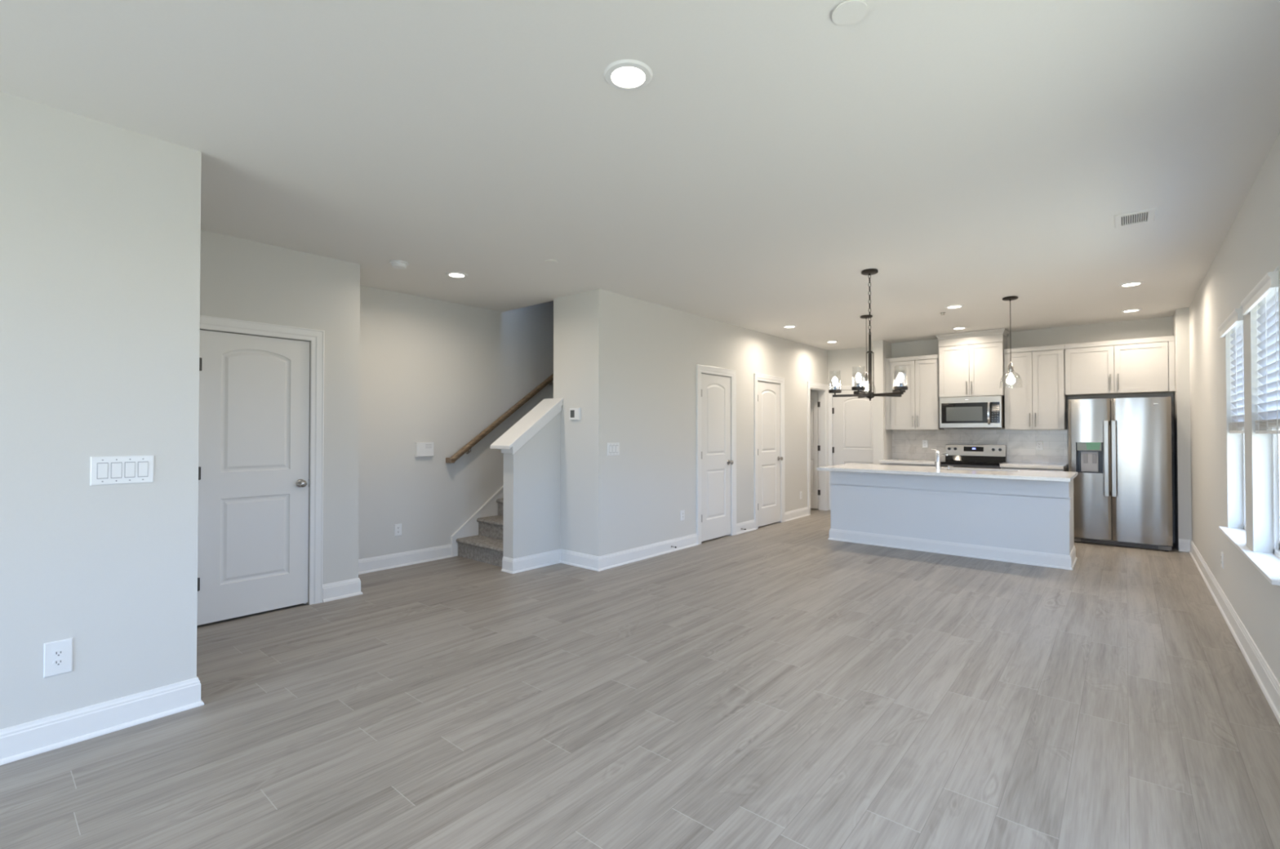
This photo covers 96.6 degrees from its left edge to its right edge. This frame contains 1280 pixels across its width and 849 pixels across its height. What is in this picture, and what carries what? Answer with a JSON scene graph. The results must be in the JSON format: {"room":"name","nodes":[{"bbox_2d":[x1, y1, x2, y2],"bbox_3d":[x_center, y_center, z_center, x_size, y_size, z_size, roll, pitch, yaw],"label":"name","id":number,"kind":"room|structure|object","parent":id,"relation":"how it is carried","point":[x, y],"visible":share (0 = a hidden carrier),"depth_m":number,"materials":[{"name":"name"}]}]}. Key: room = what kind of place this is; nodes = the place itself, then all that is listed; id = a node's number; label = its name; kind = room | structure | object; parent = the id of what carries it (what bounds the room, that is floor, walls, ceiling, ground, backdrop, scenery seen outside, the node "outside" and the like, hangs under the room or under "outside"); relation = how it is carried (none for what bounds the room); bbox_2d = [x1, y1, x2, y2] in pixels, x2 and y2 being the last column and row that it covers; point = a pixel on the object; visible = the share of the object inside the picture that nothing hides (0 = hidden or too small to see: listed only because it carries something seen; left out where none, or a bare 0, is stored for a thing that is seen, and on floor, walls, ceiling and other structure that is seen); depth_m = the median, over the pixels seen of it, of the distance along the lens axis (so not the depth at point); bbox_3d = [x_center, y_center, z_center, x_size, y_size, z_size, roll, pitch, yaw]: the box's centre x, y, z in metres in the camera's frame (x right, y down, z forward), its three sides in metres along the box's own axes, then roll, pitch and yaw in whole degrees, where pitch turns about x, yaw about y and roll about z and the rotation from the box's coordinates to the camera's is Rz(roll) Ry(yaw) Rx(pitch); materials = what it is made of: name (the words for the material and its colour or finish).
{"room":"empty living room","nodes":[
{"label":"empty living room","id":0,"kind":"room"},
{"bbox_2d":[0,91,201,728],"bbox_3d":[-3.896,-0.010,0.909,0.120,2.740,5.135,-1,-1,40],"label":"wall","id":1,"kind":"structure","parent":0,"point":[100,222],"depth_m":2.54,"materials":[{"name":"paint"}]},
{"bbox_2d":[43,637,72,677],"bbox_3d":[-2.494,1.000,2.446,0.008,0.145,0.088,-1,-1,40],"label":"wall outlet","id":2,"kind":"object","parent":1,"relation":"attached to","point":[57,655],"visible":1,"depth_m":2.44,"materials":[{"name":"white plastic"}]},
{"bbox_2d":[53,649,64,657],"bbox_3d":[-2.492,0.981,2.444,0.003,0.026,0.034,-1,-1,40],"label":"receptacle","id":3,"kind":"object","parent":2,"relation":"attached to","point":[56,653],"depth_m":2.44,"materials":[{"name":"white plastic"}]},
{"bbox_2d":[53,658,64,666],"bbox_3d":[-2.492,1.020,2.444,0.003,0.026,0.034,-1,-1,40],"label":"receptacle","id":4,"kind":"object","parent":2,"relation":"attached to","point":[56,662],"depth_m":2.44,"materials":[{"name":"white plastic"}]},
{"bbox_2d":[0,676,204,765],"bbox_3d":[-3.877,1.292,0.895,0.146,0.136,5.161,-1,-1,40],"label":"baseboard","id":5,"kind":"structure","parent":1,"relation":"attached to","point":[20,741],"depth_m":2.52,"materials":[{"name":"white paint"}]},
{"bbox_2d":[89,455,154,485],"bbox_3d":[-2.363,0.207,2.606,0.011,0.128,0.218,-1,-1,40],"label":"light switch","id":6,"kind":"object","parent":1,"relation":"attached to","point":[125,469],"visible":1,"depth_m":2.60,"materials":[{"name":"white plastic"}]},
{"bbox_2d":[200,229,359,604],"bbox_3d":[-2.821,0.029,4.260,0.120,2.740,1.362,-1,-1,40],"label":"wall","id":7,"kind":"structure","parent":0,"point":[241,279],"depth_m":4.54,"materials":[{"name":"paint"}]},
{"bbox_2d":[196,315,324,625],"bbox_3d":[-2.828,0.325,4.198,0.181,2.147,0.894,-1,-1,40],"label":"door","id":8,"kind":"structure","parent":7,"relation":"in","point":[254,482],"depth_m":4.19,"materials":[{"name":"white paint"}]},
{"bbox_2d":[358,284,553,559],"bbox_3d":[-0.478,-1.255,8.083,0.120,5.400,7.473,-1,-1,40],"label":"wall","id":9,"kind":"structure","parent":0,"point":[439,372],"depth_m":6.00,"materials":[{"name":"paint"}]},
{"bbox_2d":[394,523,401,536],"bbox_3d":[-2.411,1.050,5.686,0.008,0.118,0.075,-1,-1,40],"label":"wall outlet","id":10,"kind":"object","parent":9,"relation":"attached to","point":[397,527],"visible":1,"depth_m":5.68,"materials":[{"name":"white plastic"}]},
{"bbox_2d":[358,544,452,574],"bbox_3d":[-2.430,1.348,5.646,0.026,0.136,1.278,-1,-1,40],"label":"baseboard","id":11,"kind":"structure","parent":9,"relation":"attached to","point":[377,563],"depth_m":5.71,"materials":[{"name":"white paint"}]},
{"bbox_2d":[414,442,434,457],"bbox_3d":[-2.225,0.257,5.896,0.031,0.147,0.195,-1,-1,40],"label":"wall control box","id":12,"kind":"object","parent":9,"relation":"attached to","point":[421,449],"visible":1,"depth_m":5.88,"materials":[{"name":"white plastic"}]},
{"bbox_2d":[450,485,503,556],"bbox_3d":[-0.813,-0.043,7.562,0.026,2.963,3.738,-1,-1,40],"label":"trim","id":13,"kind":"structure","parent":9,"relation":"attached to","point":[470,527],"depth_m":6.35,"materials":[{"name":"white paint"}]},
{"bbox_2d":[445,373,553,462],"bbox_3d":[-0.833,-0.897,7.488,0.106,2.647,3.725,-1,-1,40],"label":"handrail","id":14,"kind":"object","parent":9,"relation":"attached to","point":[465,449],"visible":0.67,"depth_m":6.49,"materials":[{"name":"brown wood"}]},
{"bbox_2d":[502,411,560,558],"bbox_3d":[-1.074,0.628,5.715,0.157,1.577,0.597,-1,-1,40],"label":"wall","id":15,"kind":"structure","parent":0,"point":[531,517],"depth_m":5.63,"materials":[{"name":"paint"}]},
{"bbox_2d":[489,397,563,454],"bbox_3d":[-1.125,0.007,5.714,0.310,0.567,0.675,-1,-1,40],"label":"trim","id":16,"kind":"structure","parent":15,"relation":"attached to","point":[531,423],"depth_m":5.64,"materials":[{"name":"white paint"}]},
{"bbox_2d":[501,533,697,573],"bbox_3d":[-0.201,1.351,5.932,2.390,0.136,0.556,0,-1,-31],"label":"baseboard","id":17,"kind":"structure","parent":15,"relation":"attached to","point":[512,566],"depth_m":5.74,"materials":[{"name":"white paint"}]},
{"bbox_2d":[553,290,590,554],"bbox_3d":[-0.661,0.048,5.841,0.546,2.740,0.120,-1,-1,40],"label":"wall","id":18,"kind":"structure","parent":0,"point":[571,313],"depth_m":5.76,"materials":[{"name":"paint"}]},
{"bbox_2d":[569,407,581,420],"bbox_3d":[-0.655,-0.106,5.740,0.145,0.123,0.028,-1,-1,40],"label":"thermostat","id":19,"kind":"object","parent":18,"relation":"attached to","point":[575,413],"visible":1,"depth_m":5.72,"materials":[{"name":"white plastic"}]},
{"bbox_2d":[0,0,1279,350],"bbox_3d":[-0.227,-1.448,3.605,6.309,0.200,14.170,-1,-1,40],"label":"ceiling","id":20,"kind":"structure","parent":0,"point":[974,154],"depth_m":2.70,"materials":[{"name":"paint"}]},
{"bbox_2d":[389,259,408,269],"bbox_3d":[-1.986,-1.313,4.703,0.144,0.044,0.144,-1,-1,40],"label":"smoke detector","id":21,"kind":"object","parent":20,"relation":"attached to","point":[399,264],"visible":1,"depth_m":4.66,"materials":[{"name":"white plastic"}]},
{"bbox_2d":[445,271,467,278],"bbox_3d":[-1.627,-1.326,5.063,0.192,0.010,0.192,-1,-1,40],"label":"recessed light","id":22,"kind":"object","parent":20,"relation":"in","point":[453,274],"visible":1,"depth_m":5.04,"materials":[{"name":"white paint"}]},
{"bbox_2d":[544,259,558,264],"bbox_3d":[-0.726,-1.330,4.665,0.110,0.011,0.110,-1,-1,40],"label":"sprinkler cover","id":23,"kind":"object","parent":20,"relation":"attached to","point":[547,261],"visible":1,"depth_m":4.65,"materials":[{"name":"paint"}]},
{"bbox_2d":[603,59,653,90],"bbox_3d":[-0.046,-1.360,2.229,0.192,0.010,0.192,-1,-1,40],"label":"recessed light","id":24,"kind":"object","parent":20,"relation":"in","point":[622,74],"visible":1,"depth_m":2.21,"materials":[{"name":"white paint"}]},
{"bbox_2d":[782,324,796,328],"bbox_3d":[1.984,-1.296,7.567,0.192,0.010,0.192,-1,-1,40],"label":"recessed light","id":25,"kind":"object","parent":20,"relation":"in","point":[787,326],"visible":1,"depth_m":7.55,"materials":[{"name":"white paint"}]},
{"bbox_2d":[826,340,838,342],"bbox_3d":[2.979,-1.281,8.850,0.192,0.010,0.192,-1,-1,40],"label":"recessed light","id":26,"kind":"object","parent":20,"relation":"in","point":[830,341],"visible":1,"depth_m":8.81,"materials":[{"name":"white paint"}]},
{"bbox_2d":[831,0,867,25],"bbox_3d":[0.692,-1.363,1.885,0.110,0.011,0.110,-1,-1,40],"label":"sprinkler cover","id":27,"kind":"object","parent":20,"relation":"attached to","point":[850,11],"visible":1,"depth_m":1.88,"materials":[{"name":"paint"}]},
{"bbox_2d":[828,268,907,400],"bbox_3d":[1.972,-0.768,4.914,0.655,1.130,0.629,-1,-1,40],"label":"chandelier","id":28,"kind":"object","parent":20,"relation":"hanging from","point":[900,389],"visible":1,"depth_m":4.92,"materials":[{"name":"brown metal"}]},
{"bbox_2d":[860,315,875,392],"bbox_3d":[2.732,-0.840,6.877,0.204,0.940,0.204,-1,-1,40],"label":"pendant light","id":29,"kind":"object","parent":20,"relation":"hanging from","point":[864,317],"visible":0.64,"depth_m":6.86,"materials":[{"name":"brown metal"}]},
{"bbox_2d":[944,304,964,308],"bbox_3d":[3.501,-1.311,6.352,0.192,0.010,0.192,-1,-1,40],"label":"recessed light","id":30,"kind":"object","parent":20,"relation":"in","point":[953,306],"visible":1,"depth_m":6.33,"materials":[{"name":"white paint"}]},
{"bbox_2d":[951,326,967,329],"bbox_3d":[4.298,-1.295,7.680,0.192,0.010,0.192,-1,-1,40],"label":"recessed light","id":31,"kind":"object","parent":20,"relation":"in","point":[957,327],"visible":1,"depth_m":7.67,"materials":[{"name":"white paint"}]},
{"bbox_2d":[999,296,1022,388],"bbox_3d":[3.850,-0.851,5.926,0.204,0.940,0.204,-1,-1,40],"label":"pendant light","id":32,"kind":"object","parent":20,"relation":"hanging from","point":[1011,380],"visible":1,"depth_m":5.91,"materials":[{"name":"clear glass"}]},
{"bbox_2d":[1120,308,1142,312],"bbox_3d":[5.647,-1.308,6.558,0.192,0.010,0.192,-1,-1,40],"label":"recessed light","id":33,"kind":"object","parent":20,"relation":"in","point":[1131,309],"visible":1,"depth_m":6.55,"materials":[{"name":"white paint"}]},
{"bbox_2d":[1118,280,1144,287],"bbox_3d":[4.636,-1.322,5.383,0.192,0.010,0.192,-1,-1,40],"label":"recessed light","id":34,"kind":"object","parent":20,"relation":"in","point":[1140,282],"visible":1,"depth_m":5.37,"materials":[{"name":"white paint"}]},
{"bbox_2d":[1114,207,1156,227],"bbox_3d":[3.226,-1.343,3.718,0.205,0.009,0.280,-1,-1,40],"label":"ceiling vent","id":35,"kind":"object","parent":20,"relation":"in","point":[1142,216],"visible":1,"depth_m":3.71,"materials":[{"name":"metal"}]},
{"bbox_2d":[0,508,1279,848],"bbox_3d":[-0.250,1.442,3.591,6.209,0.100,14.070,-1,-1,40],"label":"floor","id":36,"kind":"structure","parent":0,"point":[785,685],"depth_m":2.71,"materials":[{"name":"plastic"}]},
{"bbox_2d":[455,497,503,567],"bbox_3d":[-0.463,0.105,7.261,0.904,2.660,3.643,-1,-1,40],"label":"staircase","id":37,"kind":"structure","parent":36,"relation":"on","point":[486,547],"depth_m":6.08,"materials":[{"name":"grey carpet"}]},
{"bbox_2d":[880,462,935,466],"bbox_3d":[4.061,1.012,8.498,0.755,0.876,0.618,-1,-1,40],"label":"base cabinet","id":38,"kind":"object","parent":36,"relation":"on","point":[886,464],"visible":0.05,"depth_m":8.28,"materials":[{"name":"white paint"}]},
{"bbox_2d":[879,458,935,464],"bbox_3d":[4.060,0.554,8.502,0.759,0.037,0.622,-1,-1,40],"label":"countertop","id":39,"kind":"structure","parent":38,"relation":"on","point":[891,460],"depth_m":8.38,"materials":[{"name":"white stone"}]},
{"bbox_2d":[827,471,1077,569],"bbox_3d":[3.509,0.988,6.608,2.437,0.878,0.732,-1,-1,40],"label":"kitchen island","id":40,"kind":"object","parent":36,"relation":"on","point":[1015,521],"visible":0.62,"depth_m":6.19,"materials":[{"name":"paint"}]},
{"bbox_2d":[817,463,1077,481],"bbox_3d":[3.407,0.529,6.484,2.440,0.035,1.080,-1,-1,40],"label":"island countertop","id":41,"kind":"structure","parent":40,"relation":"on","point":[1038,475],"depth_m":6.17,"materials":[{"name":"white stone"}]},
{"bbox_2d":[931,448,948,469],"bbox_3d":[3.450,0.390,6.521,0.286,0.245,0.071,0,-1,-28],"label":"kitchen faucet","id":42,"kind":"object","parent":41,"relation":"on","point":[938,454],"visible":1,"depth_m":6.47,"materials":[{"name":"silver metal"}]},
{"bbox_2d":[1069,497,1071,511],"bbox_3d":[4.267,0.789,5.656,0.006,0.125,0.080,-1,-1,40],"label":"wall outlet","id":43,"kind":"object","parent":40,"relation":"attached to","point":[1070,497],"visible":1,"depth_m":5.64,"materials":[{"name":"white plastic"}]},
{"bbox_2d":[940,444,1006,469],"bbox_3d":[4.627,0.866,7.978,0.771,1.155,0.677,-1,-1,40],"label":"range","id":44,"kind":"object","parent":36,"relation":"on","point":[959,455],"visible":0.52,"depth_m":8.08,"materials":[{"name":"silver metal"}]},
{"bbox_2d":[940,459,1006,465],"bbox_3d":[4.626,0.534,7.981,0.771,0.030,0.580,-1,-1,40],"label":"cooktop","id":45,"kind":"object","parent":44,"relation":"in","point":[946,462],"depth_m":7.93,"materials":[{"name":"black glass"}]},
{"bbox_2d":[1000,466,1066,471],"bbox_3d":[5.201,1.000,7.529,0.672,0.876,0.618,-1,-1,40],"label":"base cabinet","id":46,"kind":"object","parent":36,"relation":"on","point":[1002,468],"visible":0.02,"depth_m":7.33,"materials":[{"name":"white paint"}]},
{"bbox_2d":[1000,462,1067,469],"bbox_3d":[5.200,0.543,7.532,0.676,0.037,0.622,-1,-1,40],"label":"countertop","id":47,"kind":"structure","parent":46,"relation":"on","point":[1033,465],"depth_m":7.37,"materials":[{"name":"white stone"}]},
{"bbox_2d":[1068,396,1173,551],"bbox_3d":[5.783,0.563,6.895,0.922,1.735,0.752,-1,-1,40],"label":"refrigerator","id":48,"kind":"object","parent":36,"relation":"on","point":[1120,449],"visible":0.96,"depth_m":6.62,"materials":[{"name":"silver metal"}]},
{"bbox_2d":[590,288,827,556],"bbox_3d":[1.372,0.070,7.715,0.120,2.740,5.610,-1,-1,40],"label":"wall","id":49,"kind":"structure","parent":0,"point":[645,356],"depth_m":6.33,"materials":[{"name":"paint"}]},
{"bbox_2d":[607,442,619,455],"bbox_3d":[-0.262,0.244,5.692,0.012,0.128,0.172,-1,-1,40],"label":"light switch","id":50,"kind":"object","parent":49,"relation":"attached to","point":[613,448],"visible":1,"depth_m":5.69,"materials":[{"name":"white plastic"}]},
{"bbox_2d":[680,510,684,520],"bbox_3d":[0.493,1.047,6.572,0.008,0.118,0.075,-1,-1,40],"label":"wall outlet","id":51,"kind":"object","parent":49,"relation":"attached to","point":[682,512],"visible":1,"depth_m":6.57,"materials":[{"name":"white plastic"}]},
{"bbox_2d":[696,364,736,544],"bbox_3d":[0.936,0.360,7.150,0.181,2.147,0.884,-1,-1,40],"label":"door","id":52,"kind":"structure","parent":49,"relation":"in","point":[713,462],"depth_m":7.12,"materials":[{"name":"white paint"}]},
{"bbox_2d":[736,519,755,534],"bbox_3d":[1.416,1.372,7.639,0.026,0.136,0.501,-1,-1,40],"label":"baseboard","id":53,"kind":"structure","parent":49,"relation":"attached to","point":[749,526],"depth_m":7.64,"materials":[{"name":"white paint"}]},
{"bbox_2d":[753,373,785,528],"bbox_3d":[1.837,0.373,8.209,0.181,2.147,0.894,-1,-1,40],"label":"door","id":54,"kind":"structure","parent":49,"relation":"in","point":[768,397],"depth_m":8.20,"materials":[{"name":"white paint"}]},
{"bbox_2d":[785,506,808,521],"bbox_3d":[2.429,1.386,8.829,0.026,0.136,0.836,-1,-1,40],"label":"baseboard","id":55,"kind":"structure","parent":49,"relation":"attached to","point":[803,512],"depth_m":8.82,"materials":[{"name":"white paint"}]},
{"bbox_2d":[807,382,829,515],"bbox_3d":[2.781,0.390,9.633,0.508,2.147,0.826,-1,-1,40],"label":"door","id":56,"kind":"structure","parent":49,"relation":"in","point":[818,481],"depth_m":9.76,"materials":[{"name":"white paint"}]},
{"bbox_2d":[809,346,872,391],"bbox_3d":[3.460,0.094,9.700,1.595,2.740,0.120,-1,-1,40],"label":"wall","id":57,"kind":"structure","parent":0,"point":[845,362],"depth_m":9.60,"materials":[{"name":"paint"}]},
{"bbox_2d":[828,384,873,510],"bbox_3d":[3.631,0.402,9.491,1.005,2.119,0.072,-1,-1,40],"label":"door","id":58,"kind":"structure","parent":57,"relation":"in","point":[851,419],"depth_m":9.58,"materials":[{"name":"white paint"}]},
{"bbox_2d":[872,340,892,464],"bbox_3d":[3.826,0.085,8.939,0.150,2.740,0.564,-1,-1,40],"label":"wall partition","id":59,"kind":"structure","parent":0,"point":[882,437],"depth_m":8.74,"materials":[{"name":"paint"}]},
{"bbox_2d":[891,316,1175,542],"bbox_3d":[5.294,0.073,7.955,3.361,2.740,0.120,-1,-1,40],"label":"wall","id":60,"kind":"structure","parent":0,"point":[1158,326],"depth_m":7.43,"materials":[{"name":"paint"}]},
{"bbox_2d":[884,354,944,429],"bbox_3d":[4.137,-0.466,8.613,0.751,1.090,0.373,-1,-1,40],"label":"upper cabinet","id":61,"kind":"object","parent":60,"relation":"attached to","point":[918,407],"visible":0.98,"depth_m":8.47,"materials":[{"name":"white paint"}]},
{"bbox_2d":[935,328,1009,397],"bbox_3d":[4.717,-0.840,8.092,0.848,0.900,0.436,-1,-1,40],"label":"upper cabinet","id":62,"kind":"object","parent":60,"relation":"attached to","point":[971,363],"visible":0.99,"depth_m":7.94,"materials":[{"name":"white paint"}]},
{"bbox_2d":[939,395,1004,428],"bbox_3d":[4.699,-0.165,8.065,0.761,0.444,0.473,-1,-1,40],"label":"microwave","id":63,"kind":"object","parent":62,"relation":"attached to","point":[980,411],"visible":0.99,"depth_m":7.90,"materials":[{"name":"silver metal"}]},
{"bbox_2d":[892,429,1067,464],"bbox_3d":[4.819,0.304,8.273,2.219,0.458,0.008,-1,-1,40],"label":"backsplash","id":64,"kind":"structure","parent":60,"relation":"attached to","point":[907,444],"depth_m":8.11,"materials":[{"name":"tile"}]},
{"bbox_2d":[922,440,928,448],"bbox_3d":[4.336,0.296,8.673,0.075,0.118,0.008,-1,-1,40],"label":"wall outlet","id":65,"kind":"object","parent":64,"relation":"attached to","point":[925,442],"visible":1,"depth_m":8.67,"materials":[{"name":"white plastic"}]},
{"bbox_2d":[1035,440,1042,449],"bbox_3d":[5.425,0.285,7.747,0.075,0.118,0.008,-1,-1,40],"label":"wall outlet","id":66,"kind":"object","parent":64,"relation":"attached to","point":[1038,443],"visible":1,"depth_m":7.75,"materials":[{"name":"white plastic"}]},
{"bbox_2d":[1004,344,1066,429],"bbox_3d":[5.286,-0.478,7.635,0.659,1.090,0.373,-1,-1,40],"label":"upper cabinet","id":67,"kind":"object","parent":60,"relation":"attached to","point":[1041,403],"visible":1,"depth_m":7.50,"materials":[{"name":"white paint"}]},
{"bbox_2d":[1064,335,1174,395],"bbox_3d":[5.934,-0.706,7.091,1.030,0.647,0.381,-1,-1,40],"label":"upper cabinet","id":68,"kind":"object","parent":60,"relation":"attached to","point":[1136,367],"visible":1,"depth_m":6.95,"materials":[{"name":"white paint"}]},
{"bbox_2d":[1173,306,1191,550],"bbox_3d":[6.308,0.058,6.638,0.109,2.740,0.572,-1,-1,40],"label":"wall","id":69,"kind":"structure","parent":0,"point":[1182,435],"depth_m":6.43,"materials":[{"name":"paint"}]},
{"bbox_2d":[1189,131,1279,683],"bbox_3d":[2.160,-0.003,1.556,0.160,2.740,13.970,-1,-1,40],"label":"wall","id":70,"kind":"structure","parent":0,"point":[1250,250],"depth_m":3.99,"materials":[{"name":"paint"}]},
{"bbox_2d":[1221,551,1223,568],"bbox_3d":[4.426,1.030,4.337,0.008,0.118,0.075,-1,-1,40],"label":"wall outlet","id":71,"kind":"object","parent":70,"relation":"attached to","point":[1222,553],"visible":1,"depth_m":4.31,"materials":[{"name":"white plastic"}]},
{"bbox_2d":[1178,538,1279,724],"bbox_3d":[1.827,1.297,1.357,0.109,0.136,13.258,-1,-1,40],"label":"baseboard","id":72,"kind":"structure","parent":70,"relation":"attached to","point":[1267,681],"depth_m":3.56,"materials":[{"name":"white paint"}]},
{"bbox_2d":[1217,307,1244,433],"bbox_3d":[3.988,-0.337,3.809,0.098,0.793,0.855,-1,-1,40],"label":"window blind","id":73,"kind":"object","parent":70,"relation":"attached to","point":[1234,322],"visible":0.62,"depth_m":3.85,"materials":[{"name":"white plastic"}]},
{"bbox_2d":[1242,427,1245,530],"bbox_3d":[4.053,0.011,3.727,0.075,1.501,0.816,-1,-1,40],"label":"window","id":74,"kind":"structure","parent":70,"relation":"in","point":[1243,434],"depth_m":4.03,"materials":[{"name":"white paint"}]},
{"bbox_2d":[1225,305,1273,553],"bbox_3d":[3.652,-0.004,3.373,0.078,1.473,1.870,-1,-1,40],"label":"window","id":75,"kind":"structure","parent":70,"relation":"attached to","point":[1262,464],"depth_m":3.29,"materials":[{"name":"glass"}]},
{"bbox_2d":[1218,526,1279,585],"bbox_3d":[3.627,0.743,3.368,0.124,0.022,1.985,-1,-1,40],"label":"sill","id":76,"kind":"structure","parent":70,"relation":"attached to","point":[1268,564],"depth_m":3.13,"materials":[{"name":"white paint"}]},
{"bbox_2d":[1240,270,1279,434],"bbox_3d":[3.298,-0.347,2.998,0.098,0.793,0.845,-1,-1,40],"label":"window blind","id":77,"kind":"object","parent":70,"relation":"attached to","point":[1264,295],"visible":1,"depth_m":3.01,"materials":[{"name":"white plastic"}]},
{"bbox_2d":[1271,408,1279,558],"bbox_3d":[3.363,0.001,2.916,0.075,1.501,0.806,-1,-1,40],"label":"window","id":78,"kind":"structure","parent":70,"relation":"in","point":[1275,437],"depth_m":3.21,"materials":[{"name":"white paint"}]},
{"bbox_3d":[-2.724,0.038,4.993,0.684,2.740,0.120,-1,-1,40],"label":"wall","id":79,"kind":"structure","parent":0,"visible":0},
{"bbox_2d":[322,577,362,602],"bbox_3d":[-2.666,1.339,4.841,0.710,0.136,0.305,-1,-1,40],"label":"baseboard","id":80,"kind":"structure","parent":79,"relation":"attached to","point":[352,587],"depth_m":4.61,"materials":[{"name":"white paint"}]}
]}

